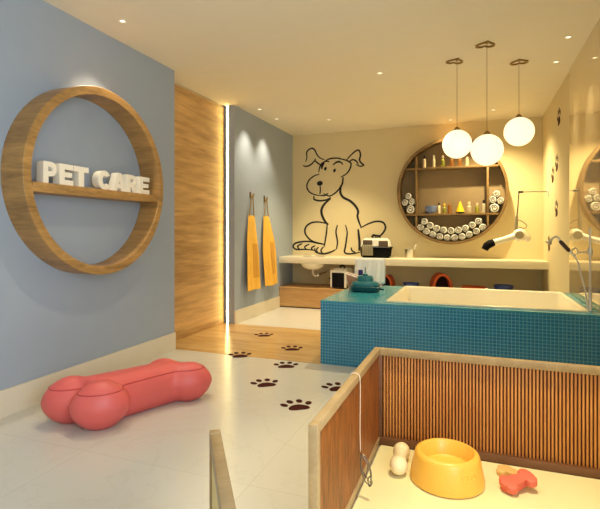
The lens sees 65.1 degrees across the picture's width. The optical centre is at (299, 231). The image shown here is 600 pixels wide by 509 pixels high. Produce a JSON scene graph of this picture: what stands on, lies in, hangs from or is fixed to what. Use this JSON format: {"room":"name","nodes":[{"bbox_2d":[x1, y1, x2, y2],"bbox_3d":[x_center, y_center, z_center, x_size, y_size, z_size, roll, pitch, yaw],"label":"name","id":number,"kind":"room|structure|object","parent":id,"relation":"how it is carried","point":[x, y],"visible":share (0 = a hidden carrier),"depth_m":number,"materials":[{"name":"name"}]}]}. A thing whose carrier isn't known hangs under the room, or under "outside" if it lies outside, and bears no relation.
{"room":"pet grooming salon","nodes":[
{"label":"pet grooming salon","id":0,"kind":"room"},
{"bbox_2d":[0,0,173,390],"bbox_3d":[-2.498,-0.220,2.234,0.500,2.840,5.650,0,0,20],"label":"wall","id":1,"kind":"structure","parent":0,"point":[52,320],"depth_m":3.62,"materials":[{"name":"blue paint"}]},
{"bbox_2d":[0,85,162,273],"bbox_3d":[-1.593,-0.385,3.669,0.200,1.430,1.430,0,0,20],"label":"shelf","id":2,"kind":"object","parent":1,"relation":"attached to","point":[18,187],"visible":0.98,"depth_m":3.33,"materials":[{"name":"brown wood"}]},
{"bbox_2d":[37,161,56,182],"bbox_3d":[-1.727,-0.400,3.206,0.063,0.149,0.108,0,0,20],"label":"letter","id":3,"kind":"object","parent":2,"relation":"on","point":[45,169],"visible":0.94,"depth_m":3.16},
{"bbox_2d":[53,163,72,185],"bbox_3d":[-1.680,-0.400,3.334,0.063,0.149,0.121,0,0,20],"label":"letter","id":4,"kind":"object","parent":2,"relation":"on","point":[59,178],"visible":0.86,"depth_m":3.29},
{"bbox_2d":[68,166,88,186],"bbox_3d":[-1.633,-0.400,3.460,0.063,0.149,0.138,0,0,20],"label":"letter","id":5,"kind":"object","parent":2,"relation":"on","point":[78,172],"visible":0.78,"depth_m":3.44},
{"bbox_2d":[92,171,109,189],"bbox_3d":[-1.554,-0.400,3.672,0.063,0.148,0.125,0,0,20],"label":"letter","id":6,"kind":"object","parent":2,"relation":"on","point":[97,178],"visible":0.93,"depth_m":3.63,"materials":[{"name":"white"}]},
{"bbox_2d":[107,173,124,191],"bbox_3d":[-1.496,-0.400,3.828,0.063,0.149,0.143,0,0,20],"label":"letter","id":7,"kind":"object","parent":2,"relation":"on","point":[116,183],"visible":0.8,"depth_m":3.80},
{"bbox_2d":[122,174,136,192],"bbox_3d":[-1.443,-0.400,3.971,0.063,0.149,0.125,0,0,20],"label":"letter","id":8,"kind":"object","parent":2,"relation":"on","point":[129,181],"visible":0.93,"depth_m":3.93,"materials":[{"name":"white"}]},
{"bbox_2d":[135,176,148,193],"bbox_3d":[-1.388,-0.400,4.119,0.063,0.149,0.135,0,0,20],"label":"letter","id":9,"kind":"object","parent":2,"relation":"on","point":[139,185],"visible":0.86,"depth_m":4.07,"materials":[{"name":"white"}]},
{"bbox_2d":[0,332,175,417],"bbox_3d":[-2.257,1.114,2.145,0.016,0.172,5.650,0,0,20],"label":"baseboard","id":10,"kind":"structure","parent":1,"relation":"attached to","point":[19,397],"depth_m":3.70,"materials":[{"name":"paint"}]},
{"bbox_2d":[0,307,379,508],"bbox_3d":[-0.051,1.260,3.166,4.500,0.120,9.400,0,0,20],"label":"floor","id":11,"kind":"structure","parent":0,"point":[157,457],"depth_m":2.61,"materials":[{"name":"tile"}]},
{"bbox_2d":[41,358,211,430],"bbox_3d":[-1.117,1.057,3.159,0.513,0.287,1.059,0,0,42],"label":"cushion","id":12,"kind":"object","parent":11,"relation":"on","point":[98,401],"visible":1,"depth_m":2.96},
{"bbox_2d":[209,429,235,508],"bbox_3d":[-0.190,0.935,1.205,0.037,0.530,0.800,0,0,-14],"label":"gate","id":13,"kind":"object","parent":11,"relation":"on","point":[221,496],"visible":1,"depth_m":1.36,"materials":[{"name":"brown wood"}]},
{"bbox_2d":[250,378,277,386],"bbox_3d":[-0.279,1.199,3.728,0.226,0.002,0.196,0,0,-17],"label":"print","id":14,"kind":"object","parent":11,"relation":"on","point":[266,384],"visible":1,"depth_m":3.71},
{"bbox_2d":[274,362,297,367],"bbox_3d":[-0.126,1.199,4.229,0.226,0.002,0.196,0,0,-3],"label":"print","id":15,"kind":"object","parent":11,"relation":"on","point":[276,364],"visible":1,"depth_m":4.20},
{"bbox_2d":[280,399,311,409],"bbox_3d":[-0.022,1.199,3.255,0.226,0.002,0.196,0,0,-15],"label":"print","id":16,"kind":"object","parent":11,"relation":"on","point":[297,406],"visible":1,"depth_m":3.24},
{"bbox_2d":[279,283,344,308],"bbox_3d":[1.563,1.040,7.099,3.828,0.320,0.598,0,0,20],"label":"storage bench","id":17,"kind":"object","parent":11,"relation":"on","point":[297,295],"visible":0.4,"depth_m":7.37,"materials":[{"name":"brown wood"}]},
{"bbox_2d":[329,265,353,288],"bbox_3d":[0.663,0.699,7.362,0.309,0.361,0.385,0,0,26],"label":"pet carrier","id":18,"kind":"object","parent":17,"relation":"on","point":[337,278],"visible":0.84,"depth_m":7.20,"materials":[{"name":"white plastic"}]},
{"bbox_2d":[379,274,394,285],"bbox_3d":[1.334,0.772,7.184,0.200,0.215,0.200,0,0,26],"label":"bed","id":19,"kind":"object","parent":17,"relation":"on","point":[389,280],"visible":0.57,"depth_m":7.18,"materials":[{"name":"orange fabric"}]},
{"bbox_2d":[403,282,418,285],"bbox_3d":[1.646,0.820,6.962,0.240,0.120,0.240,0,0,20],"label":"pet bowl","id":20,"kind":"object","parent":17,"relation":"on","point":[404,283],"visible":0.39,"depth_m":6.89,"materials":[{"name":"blue plastic"}]},
{"bbox_2d":[429,272,452,287],"bbox_3d":[2.083,0.747,6.945,0.290,0.265,0.280,0,0,6],"label":"bed","id":21,"kind":"object","parent":17,"relation":"on","point":[438,279],"visible":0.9,"depth_m":6.95,"materials":[{"name":"orange fabric"}]},
{"bbox_2d":[461,285,485,288],"bbox_3d":[2.457,0.830,6.661,0.340,0.100,0.340,0,0,20],"label":"pet bowl","id":22,"kind":"object","parent":17,"relation":"on","point":[462,286],"visible":0.34,"depth_m":6.77,"materials":[{"name":"orange plastic"}]},
{"bbox_2d":[494,284,513,289],"bbox_3d":[2.828,0.812,6.524,0.260,0.135,0.260,0,0,20],"label":"pet bowl","id":23,"kind":"object","parent":17,"relation":"on","point":[496,286],"visible":0.47,"depth_m":6.44,"materials":[{"name":"blue plastic"}]},
{"bbox_2d":[321,382,340,390],"bbox_3d":[0.280,1.199,3.633,0.226,0.002,0.196,0,0,-14],"label":"print","id":24,"kind":"object","parent":11,"relation":"on","point":[335,388],"visible":0.7,"depth_m":3.63},
{"bbox_2d":[308,347,599,508],"bbox_3d":[0.901,0.927,1.885,1.436,0.545,1.148,0,0,20],"label":"pen","id":25,"kind":"object","parent":11,"relation":"on","point":[532,414],"visible":0.89,"depth_m":2.39,"materials":[{"name":"brown wood"}]},
{"bbox_2d":[350,373,372,486],"bbox_3d":[0.279,0.889,2.122,0.022,0.487,0.127,0,0,-44],"label":"leash","id":26,"kind":"object","parent":25,"relation":"hanging from","point":[361,454],"visible":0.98,"depth_m":2.11,"materials":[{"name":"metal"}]},
{"bbox_2d":[320,286,599,366],"bbox_3d":[1.464,0.905,4.520,2.220,0.589,1.367,0,0,20],"label":"bathtub","id":27,"kind":"object","parent":11,"relation":"on","point":[548,326],"visible":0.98,"depth_m":3.96,"materials":[{"name":"teal tile"}]},
{"bbox_2d":[345,272,358,288],"bbox_3d":[0.579,0.535,5.087,0.170,0.178,0.143,0,0,20],"label":"caddy","id":28,"kind":"object","parent":27,"relation":"on","point":[350,277],"visible":0.7,"depth_m":5.05,"materials":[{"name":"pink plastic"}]},
{"bbox_2d":[350,286,380,292],"bbox_3d":[0.679,0.596,4.889,0.325,0.056,0.190,0,0,20],"label":"tray","id":29,"kind":"object","parent":27,"relation":"on","point":[371,289],"depth_m":4.80,"materials":[{"name":"teal plastic"}]},
{"bbox_2d":[350,267,383,292],"bbox_3d":[0.696,0.496,4.883,0.360,0.256,0.190,0,0,20],"label":"dish","id":30,"kind":"object","parent":27,"relation":"on","point":[364,283],"visible":1,"depth_m":4.82,"materials":[{"name":"teal plastic"}]},
{"bbox_2d":[386,286,588,312],"bbox_3d":[1.705,0.803,4.461,1.569,0.384,1.218,0,0,20],"label":"basin","id":31,"kind":"object","parent":27,"relation":"in","point":[444,296],"depth_m":4.88,"materials":[{"name":"beige ceramic"}]},
{"bbox_2d":[545,228,592,310],"bbox_3d":[2.138,0.297,3.740,0.336,0.655,0.052,0,0,20],"label":"shower","id":32,"kind":"object","parent":27,"relation":"on","point":[589,251],"visible":1,"depth_m":3.69,"materials":[{"name":"silver metal"}]},
{"bbox_3d":[0.795,0.469,5.358,0.280,0.309,0.070,0,0,20],"label":"towel stand","id":33,"kind":"object","parent":27,"relation":"on","visible":0},
{"bbox_2d":[354,258,384,283],"bbox_3d":[0.789,0.451,5.360,0.366,0.301,0.107,0,0,20],"label":"towel","id":34,"kind":"object","parent":33,"relation":"on","point":[375,267],"visible":0.7,"depth_m":5.32,"materials":[{"name":"white fabric"}]},
{"bbox_2d":[353,445,599,508],"bbox_3d":[0.876,1.194,1.761,1.396,0.012,1.312,0,0,20],"label":"mat","id":35,"kind":"object","parent":11,"relation":"on","point":[388,490],"visible":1,"depth_m":2.13,"materials":[{"name":"beige fabric"}]},
{"bbox_2d":[390,442,409,474],"bbox_3d":[0.505,1.143,2.373,0.086,0.088,0.253,0,0,18],"label":"toy","id":36,"kind":"object","parent":35,"relation":"on","point":[398,464],"visible":1,"depth_m":2.29,"materials":[{"name":"white plastic"}]},
{"bbox_2d":[410,438,484,498],"bbox_3d":[0.702,1.117,2.248,0.342,0.142,0.342,0,0,20],"label":"bowl","id":37,"kind":"object","parent":35,"relation":"on","point":[442,467],"visible":1,"depth_m":2.14,"materials":[{"name":"yellow plastic"}]},
{"bbox_2d":[496,464,517,475],"bbox_3d":[1.032,1.173,2.269,0.092,0.028,0.158,0,0,-38],"label":"toy","id":38,"kind":"object","parent":35,"relation":"on","point":[504,469],"visible":0.51,"depth_m":2.28,"materials":[{"name":"orange plastic"}]},
{"bbox_2d":[499,469,537,494],"bbox_3d":[0.998,1.147,2.157,0.166,0.064,0.100,0,0,-15],"label":"toy","id":39,"kind":"object","parent":35,"relation":"on","point":[511,484],"visible":1,"depth_m":2.14,"materials":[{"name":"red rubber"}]},
{"bbox_2d":[174,82,222,106],"bbox_3d":[-1.371,-0.220,5.560,0.250,2.840,1.370,0,0,20],"label":"wall","id":40,"kind":"structure","parent":0,"point":[174,82],"depth_m":5.58,"materials":[{"name":"beige paint"}]},
{"bbox_2d":[174,84,223,340],"bbox_3d":[-1.243,-0.205,5.502,0.030,2.810,1.350,0,0,20],"label":"wood wall panel","id":41,"kind":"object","parent":40,"relation":"in","point":[198,121],"depth_m":5.53,"materials":[{"name":"brown wood"}]},
{"bbox_2d":[176,323,320,363],"bbox_3d":[-0.403,1.199,5.206,1.750,0.002,1.380,0,0,20],"label":"wood floor","id":42,"kind":"structure","parent":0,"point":[224,338],"depth_m":5.07,"materials":[{"name":"brown wood"}]},
{"bbox_2d":[228,352,251,356],"bbox_3d":[-0.584,1.197,4.571,0.226,0.002,0.196,0,0,-8],"label":"print","id":43,"kind":"object","parent":42,"relation":"on","point":[239,355],"visible":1,"depth_m":4.57},
{"bbox_2d":[254,333,272,336],"bbox_3d":[-0.418,1.197,5.453,0.226,0.002,0.196,0,0,-5],"label":"print","id":44,"kind":"object","parent":42,"relation":"on","point":[259,333],"visible":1,"depth_m":5.40},
{"bbox_2d":[281,346,302,350],"bbox_3d":[-0.082,1.197,4.825,0.226,0.002,0.196,0,0,-3],"label":"print","id":45,"kind":"object","parent":42,"relation":"on","point":[287,349],"visible":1,"depth_m":4.80},
{"bbox_2d":[223,105,292,323],"bbox_3d":[-0.700,-0.220,7.151,0.450,2.840,2.080,0,0,20],"label":"wall","id":46,"kind":"structure","parent":0,"point":[260,152],"depth_m":6.68,"materials":[{"name":"blue paint"}]},
{"bbox_2d":[226,105,228,323],"bbox_3d":[-0.939,-0.221,6.118,0.033,2.835,0.022,0,0,20],"label":"light strip","id":47,"kind":"object","parent":46,"relation":"attached to","point":[227,107],"visible":1,"depth_m":6.11,"materials":[{"name":"white plastic"}]},
{"bbox_2d":[227,106,227,322],"bbox_3d":[-0.941,-0.220,6.115,0.026,2.832,0.010,0,0,20],"label":"diffuser","id":48,"kind":"object","parent":47,"relation":"attached to","point":[227,106],"depth_m":6.11,"materials":[{"name":"white"}]},
{"bbox_2d":[234,296,279,323],"bbox_3d":[-0.586,1.115,6.788,0.016,0.170,1.480,0,0,20],"label":"baseboard","id":49,"kind":"structure","parent":46,"relation":"attached to","point":[240,315],"depth_m":6.65,"materials":[{"name":"paint"}]},
{"bbox_2d":[43,0,599,135],"bbox_3d":[-0.051,-1.700,3.166,4.500,0.120,9.400,0,0,20],"label":"ceiling","id":50,"kind":"structure","parent":0,"point":[306,64],"depth_m":4.31,"materials":[{"name":"paint"}]},
{"bbox_2d":[118,19,126,22],"bbox_3d":[-1.383,-1.637,3.660,0.070,0.005,0.070,0,0,20],"label":"recessed light","id":51,"kind":"object","parent":50,"relation":"in","point":[119,20],"visible":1,"depth_m":3.66,"materials":[{"name":"white plastic"}]},
{"bbox_2d":[442,57,471,157],"bbox_3d":[1.493,-1.168,4.469,0.268,0.944,0.268,0,0,-3],"label":"pendant lamp","id":52,"kind":"object","parent":50,"relation":"hanging from","point":[457,143],"visible":1,"depth_m":4.38,"materials":[{"name":"white glass"}]},
{"bbox_2d":[471,40,503,165],"bbox_3d":[1.618,-1.106,4.067,0.268,1.068,0.268,0,0,9],"label":"pendant lamp","id":53,"kind":"object","parent":50,"relation":"hanging from","point":[487,149],"visible":1,"depth_m":3.98,"materials":[{"name":"white glass"}]},
{"bbox_2d":[504,59,534,145],"bbox_3d":[2.094,-1.229,4.494,0.272,0.822,0.272,0,0,26],"label":"pendant lamp","id":54,"kind":"object","parent":50,"relation":"hanging from","point":[519,131],"visible":1,"depth_m":4.41,"materials":[{"name":"white glass"}]},
{"bbox_2d":[363,240,371,244],"bbox_3d":[1.026,0.170,7.125,0.141,0.081,0.040,0,0,13],"label":"vent","id":55,"kind":"object","parent":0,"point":[365,242],"depth_m":7.11,"materials":[{"name":"brown plastic"}]},
{"bbox_2d":[293,117,541,290],"bbox_3d":[1.577,-0.220,7.495,4.380,2.840,0.150,0,0,20],"label":"wall","id":56,"kind":"structure","parent":0,"point":[372,187],"depth_m":7.46,"materials":[{"name":"beige paint"}]},
{"bbox_2d":[293,148,385,254],"bbox_3d":[0.623,-0.514,7.767,1.609,1.804,0.002,0,0,20],"label":"mural","id":57,"kind":"object","parent":56,"relation":"attached to","point":[319,183],"visible":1,"depth_m":7.82,"materials":[{"name":"black paint"}]},
{"bbox_2d":[279,255,548,276],"bbox_3d":[1.557,0.560,7.080,3.828,0.335,0.639,0,0,20],"label":"countertop","id":58,"kind":"structure","parent":56,"relation":"attached to","point":[313,262],"depth_m":6.74,"materials":[{"name":"beige stone"}]},
{"bbox_2d":[301,263,327,276],"bbox_3d":[0.245,0.614,7.555,0.400,0.228,0.615,0,0,20],"label":"sink","id":59,"kind":"object","parent":58,"relation":"in","point":[313,266],"depth_m":7.32,"materials":[{"name":"white ceramic"}]},
{"bbox_2d":[359,235,392,257],"bbox_3d":[1.173,0.224,7.236,0.484,0.351,0.366,0,0,13],"label":"pet carrier","id":60,"kind":"object","parent":58,"relation":"on","point":[372,247],"visible":0.99,"depth_m":7.09,"materials":[{"name":"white plastic"}]},
{"bbox_2d":[405,245,415,257],"bbox_3d":[1.676,0.298,7.186,0.150,0.203,0.150,0,0,-26],"label":"tumbler","id":61,"kind":"object","parent":58,"relation":"on","point":[409,253],"visible":1,"depth_m":7.13,"materials":[{"name":"silver metal"}]},
{"bbox_2d":[397,139,508,243],"bbox_3d":[2.266,-0.600,7.052,1.580,1.580,0.200,0,0,20],"label":"round wall shelf","id":62,"kind":"object","parent":56,"relation":"attached to","point":[474,183],"visible":0.84,"depth_m":7.11,"materials":[{"name":"brown wood"}]},
{"bbox_2d":[406,205,414,213],"bbox_3d":[1.710,-0.337,7.245,0.137,0.137,0.156,0,0,20],"label":"rolled towel","id":63,"kind":"object","parent":62,"relation":"on","point":[410,209],"visible":0.98,"depth_m":7.18,"materials":[{"name":"white fabric"}]},
{"bbox_2d":[402,199,408,205],"bbox_3d":[1.628,-0.447,7.276,0.103,0.103,0.156,0,0,20],"label":"rolled towel","id":64,"kind":"object","parent":63,"relation":"on","point":[405,202],"visible":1,"depth_m":7.21,"materials":[{"name":"white fabric"}]},
{"bbox_2d":[409,198,414,204],"bbox_3d":[1.727,-0.457,7.239,0.102,0.103,0.156,0,0,20],"label":"rolled towel","id":65,"kind":"object","parent":63,"relation":"on","point":[411,201],"visible":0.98,"depth_m":7.17,"materials":[{"name":"white fabric"}]},
{"bbox_2d":[405,193,411,198],"bbox_3d":[1.678,-0.543,7.257,0.098,0.095,0.156,0,0,20],"label":"rolled towel","id":66,"kind":"object","parent":65,"relation":"on","point":[408,195],"visible":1,"depth_m":7.19,"materials":[{"name":"white fabric"}]},
{"bbox_2d":[417,224,423,230],"bbox_3d":[1.848,-0.064,7.194,0.104,0.104,0.156,0,0,20],"label":"rolled towel","id":67,"kind":"object","parent":62,"relation":"on","point":[420,227],"visible":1,"depth_m":7.13,"materials":[{"name":"white fabric"}]},
{"bbox_2d":[421,218,427,224],"bbox_3d":[1.901,-0.155,7.174,0.104,0.104,0.156,0,0,20],"label":"rolled towel","id":68,"kind":"object","parent":67,"relation":"on","point":[424,221],"visible":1,"depth_m":7.11,"materials":[{"name":"white fabric"}]},
{"bbox_2d":[423,156,425,167],"bbox_3d":[1.891,-1.060,7.149,0.048,0.188,0.048,0,0,20],"label":"toiletry bottle","id":69,"kind":"object","parent":62,"relation":"on","point":[424,159],"visible":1,"depth_m":7.13,"materials":[{"name":"white plastic"}]},
{"bbox_2d":[423,228,429,234],"bbox_3d":[1.930,-0.003,7.163,0.104,0.104,0.156,0,0,20],"label":"rolled towel","id":70,"kind":"object","parent":62,"relation":"on","point":[426,231],"visible":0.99,"depth_m":7.10,"materials":[{"name":"white fabric"}]},
{"bbox_2d":[427,222,433,228],"bbox_3d":[1.981,-0.094,7.144,0.104,0.104,0.156,0,0,20],"label":"rolled towel","id":71,"kind":"object","parent":70,"relation":"on","point":[430,225],"visible":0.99,"depth_m":7.08,"materials":[{"name":"white fabric"}]},
{"bbox_2d":[425,206,436,213],"bbox_3d":[1.988,-0.328,7.134,0.176,0.115,0.176,0,0,20],"label":"ceramic bowl","id":72,"kind":"object","parent":62,"relation":"on","point":[429,209],"visible":0.98,"depth_m":7.07,"materials":[{"name":"blue ceramic"}]},
{"bbox_2d":[429,231,436,237],"bbox_3d":[2.019,0.044,7.130,0.104,0.104,0.156,0,0,20],"label":"rolled towel","id":73,"kind":"object","parent":62,"relation":"on","point":[432,234],"visible":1,"depth_m":7.07,"materials":[{"name":"white fabric"}]},
{"bbox_2d":[433,225,439,231],"bbox_3d":[2.070,-0.049,7.112,0.104,0.104,0.156,0,0,20],"label":"rolled towel","id":74,"kind":"object","parent":73,"relation":"on","point":[436,228],"visible":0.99,"depth_m":7.04,"materials":[{"name":"white fabric"}]},
{"bbox_2d":[432,155,434,166],"bbox_3d":[2.023,-1.057,7.100,0.044,0.183,0.044,0,0,20],"label":"toiletry bottle","id":75,"kind":"object","parent":62,"relation":"on","point":[433,159],"visible":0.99,"depth_m":7.08,"materials":[{"name":"white plastic"}]},
{"bbox_2d":[436,233,443,239],"bbox_3d":[2.114,0.076,7.095,0.104,0.104,0.156,0,0,20],"label":"rolled towel","id":76,"kind":"object","parent":62,"relation":"on","point":[439,236],"visible":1,"depth_m":7.03,"materials":[{"name":"white fabric"}]},
{"bbox_2d":[440,227,446,233],"bbox_3d":[2.164,-0.021,7.076,0.104,0.104,0.156,0,0,20],"label":"rolled towel","id":77,"kind":"object","parent":76,"relation":"on","point":[443,230],"visible":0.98,"depth_m":7.01,"materials":[{"name":"white fabric"}]},
{"bbox_2d":[441,155,444,166],"bbox_3d":[2.145,-1.054,7.055,0.052,0.178,0.052,0,0,20],"label":"toiletry bottle","id":78,"kind":"object","parent":62,"relation":"on","point":[442,160],"visible":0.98,"depth_m":7.04,"materials":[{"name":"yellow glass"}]},
{"bbox_2d":[444,234,450,240],"bbox_3d":[2.212,0.092,7.059,0.104,0.104,0.156,0,0,20],"label":"rolled towel","id":79,"kind":"object","parent":62,"relation":"on","point":[447,237],"visible":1,"depth_m":6.99,"materials":[{"name":"white fabric"}]},
{"bbox_2d":[447,227,454,233],"bbox_3d":[2.262,-0.012,7.040,0.104,0.104,0.156,0,0,20],"label":"rolled towel","id":80,"kind":"object","parent":79,"relation":"on","point":[450,230],"visible":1,"depth_m":6.97,"materials":[{"name":"white fabric"}]},
{"bbox_2d":[448,202,451,212],"bbox_3d":[2.234,-0.361,7.022,0.056,0.181,0.056,0,0,-25],"label":"toiletry bottle","id":81,"kind":"object","parent":62,"relation":"on","point":[449,204],"visible":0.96,"depth_m":7.00,"materials":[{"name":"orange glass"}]},
{"bbox_2d":[451,234,457,240],"bbox_3d":[2.312,0.092,7.022,0.104,0.104,0.156,0,0,20],"label":"rolled towel","id":82,"kind":"object","parent":62,"relation":"on","point":[454,237],"visible":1,"depth_m":6.96,"materials":[{"name":"white fabric"}]},
{"bbox_2d":[456,201,464,212],"bbox_3d":[2.374,-0.359,6.969,0.124,0.178,0.124,0,0,20],"label":"bottle","id":83,"kind":"object","parent":62,"relation":"on","point":[459,209],"visible":0.95,"depth_m":6.93,"materials":[{"name":"plastic"}]},
{"bbox_2d":[458,233,465,239],"bbox_3d":[2.410,0.076,6.985,0.104,0.104,0.156,0,0,20],"label":"rolled towel","id":84,"kind":"object","parent":62,"relation":"on","point":[462,236],"visible":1,"depth_m":6.92,"materials":[{"name":"white fabric"}]},
{"bbox_2d":[455,227,461,233],"bbox_3d":[2.359,-0.021,7.004,0.104,0.105,0.156,0,0,20],"label":"rolled towel","id":85,"kind":"object","parent":84,"relation":"on","point":[458,230],"visible":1,"depth_m":6.94,"materials":[{"name":"white fabric"}]},
{"bbox_2d":[467,202,471,212],"bbox_3d":[2.491,-0.354,6.926,0.068,0.168,0.068,0,0,20],"label":"toiletry bottle","id":86,"kind":"object","parent":62,"relation":"on","point":[469,208],"visible":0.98,"depth_m":6.91,"materials":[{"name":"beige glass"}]},
{"bbox_2d":[466,231,472,237],"bbox_3d":[2.505,0.044,6.950,0.104,0.104,0.156,0,0,20],"label":"rolled towel","id":87,"kind":"object","parent":62,"relation":"on","point":[469,234],"visible":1,"depth_m":6.89,"materials":[{"name":"white fabric"}]},
{"bbox_2d":[462,225,468,231],"bbox_3d":[2.454,-0.049,6.969,0.104,0.104,0.156,0,0,20],"label":"rolled towel","id":88,"kind":"object","parent":87,"relation":"on","point":[465,228],"visible":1,"depth_m":6.90,"materials":[{"name":"white fabric"}]},
{"bbox_2d":[472,228,479,234],"bbox_3d":[2.594,-0.003,6.917,0.104,0.104,0.156,0,0,20],"label":"rolled towel","id":89,"kind":"object","parent":62,"relation":"on","point":[476,231],"visible":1,"depth_m":6.85,"materials":[{"name":"white fabric"}]},
{"bbox_2d":[469,222,475,228],"bbox_3d":[2.542,-0.094,6.936,0.104,0.104,0.156,0,0,20],"label":"rolled towel","id":90,"kind":"object","parent":89,"relation":"on","point":[472,225],"visible":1,"depth_m":6.87,"materials":[{"name":"white fabric"}]},
{"bbox_2d":[475,203,478,212],"bbox_3d":[2.595,-0.344,6.888,0.056,0.148,0.056,0,0,20],"label":"toiletry bottle","id":91,"kind":"object","parent":62,"relation":"on","point":[476,207],"visible":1,"depth_m":6.87,"materials":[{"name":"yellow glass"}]},
{"bbox_2d":[479,224,485,230],"bbox_3d":[2.675,-0.064,6.887,0.105,0.104,0.156,0,0,20],"label":"rolled towel","id":92,"kind":"object","parent":62,"relation":"on","point":[482,227],"visible":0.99,"depth_m":6.82,"materials":[{"name":"white fabric"}]},
{"bbox_2d":[475,217,481,223],"bbox_3d":[2.622,-0.155,6.906,0.104,0.104,0.156,0,0,20],"label":"rolled towel","id":93,"kind":"object","parent":92,"relation":"on","point":[478,220],"visible":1,"depth_m":6.84,"materials":[{"name":"white fabric"}]},
{"bbox_2d":[482,200,484,212],"bbox_3d":[2.679,-0.364,6.856,0.048,0.188,0.048,0,0,20],"label":"toiletry bottle","id":94,"kind":"object","parent":62,"relation":"on","point":[483,204],"visible":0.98,"depth_m":6.83,"materials":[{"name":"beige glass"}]},
{"bbox_2d":[489,203,498,212],"bbox_3d":[2.822,-0.337,6.832,0.137,0.137,0.156,0,0,20],"label":"rolled towel","id":95,"kind":"object","parent":62,"relation":"on","point":[493,208],"visible":1,"depth_m":6.77,"materials":[{"name":"white fabric"}]},
{"bbox_2d":[489,196,496,203],"bbox_3d":[2.804,-0.457,6.839,0.102,0.103,0.156,0,0,20],"label":"rolled towel","id":96,"kind":"object","parent":95,"relation":"on","point":[492,199],"visible":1,"depth_m":6.77,"materials":[{"name":"white fabric"}]},
{"bbox_2d":[493,191,499,196],"bbox_3d":[2.852,-0.543,6.821,0.098,0.095,0.156,0,0,20],"label":"rolled towel","id":97,"kind":"object","parent":96,"relation":"on","point":[495,193],"visible":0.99,"depth_m":6.75,"materials":[{"name":"white fabric"}]},
{"bbox_2d":[497,197,503,203],"bbox_3d":[2.901,-0.444,6.803,0.101,0.101,0.156,0,0,20],"label":"rolled towel","id":98,"kind":"object","parent":95,"relation":"on","point":[500,200],"visible":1,"depth_m":6.74,"materials":[{"name":"white fabric"}]},
{"bbox_2d":[542,73,568,292],"bbox_3d":[1.950,-0.220,2.423,0.150,2.840,9.100,0,0,20],"label":"wall","id":99,"kind":"structure","parent":0,"point":[555,138],"depth_m":5.56,"materials":[{"name":"beige paint"}]},
{"bbox_2d":[482,188,548,250],"bbox_3d":[2.879,-0.155,6.333,0.830,0.840,0.208,0,0,13],"label":"dryer","id":100,"kind":"object","parent":99,"relation":"attached to","point":[519,234],"visible":1,"depth_m":6.30,"materials":[{"name":"white plastic"}]},
{"bbox_2d":[555,200,557,216],"bbox_3d":[3.036,-0.275,5.566,0.002,0.207,0.222,0,0,20],"label":"print","id":101,"kind":"object","parent":99,"relation":"attached to","point":[556,203],"visible":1,"depth_m":5.55},
{"bbox_2d":[557,108,560,125],"bbox_3d":[2.976,-1.320,5.404,0.002,0.207,0.222,0,0,20],"label":"print","id":102,"kind":"object","parent":99,"relation":"attached to","point":[558,119],"visible":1,"depth_m":5.42},
{"bbox_2d":[569,19,599,311],"bbox_3d":[2.332,-0.509,3.678,0.008,2.258,2.320,0,0,20],"label":"wall mirror","id":103,"kind":"object","parent":99,"relation":"attached to","point":[584,74],"visible":1,"depth_m":4.07,"materials":[{"name":"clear mirror"}]},
{"bbox_3d":[-0.662,-0.505,6.518,0.061,0.090,0.040,0,0,20],"label":"coat hook","id":104,"kind":"object","parent":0,"visible":0},
{"bbox_2d":[247,194,260,290],"bbox_3d":[-0.634,0.141,6.497,0.091,1.318,0.460,0,0,20],"label":"apron","id":105,"kind":"object","parent":104,"relation":"hanging from","point":[253,267],"visible":1,"depth_m":6.48,"materials":[{"name":"yellow fabric"}]},
{"bbox_3d":[-0.502,-0.485,6.949,0.061,0.090,0.040,0,0,20],"label":"coat hook","id":106,"kind":"object","parent":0,"visible":0},
{"bbox_2d":[263,198,277,285],"bbox_3d":[-0.430,0.151,7.041,0.093,1.298,0.479,0,0,20],"label":"apron","id":107,"kind":"object","parent":106,"relation":"hanging from","point":[269,249],"visible":1,"depth_m":6.96,"materials":[{"name":"yellow fabric"}]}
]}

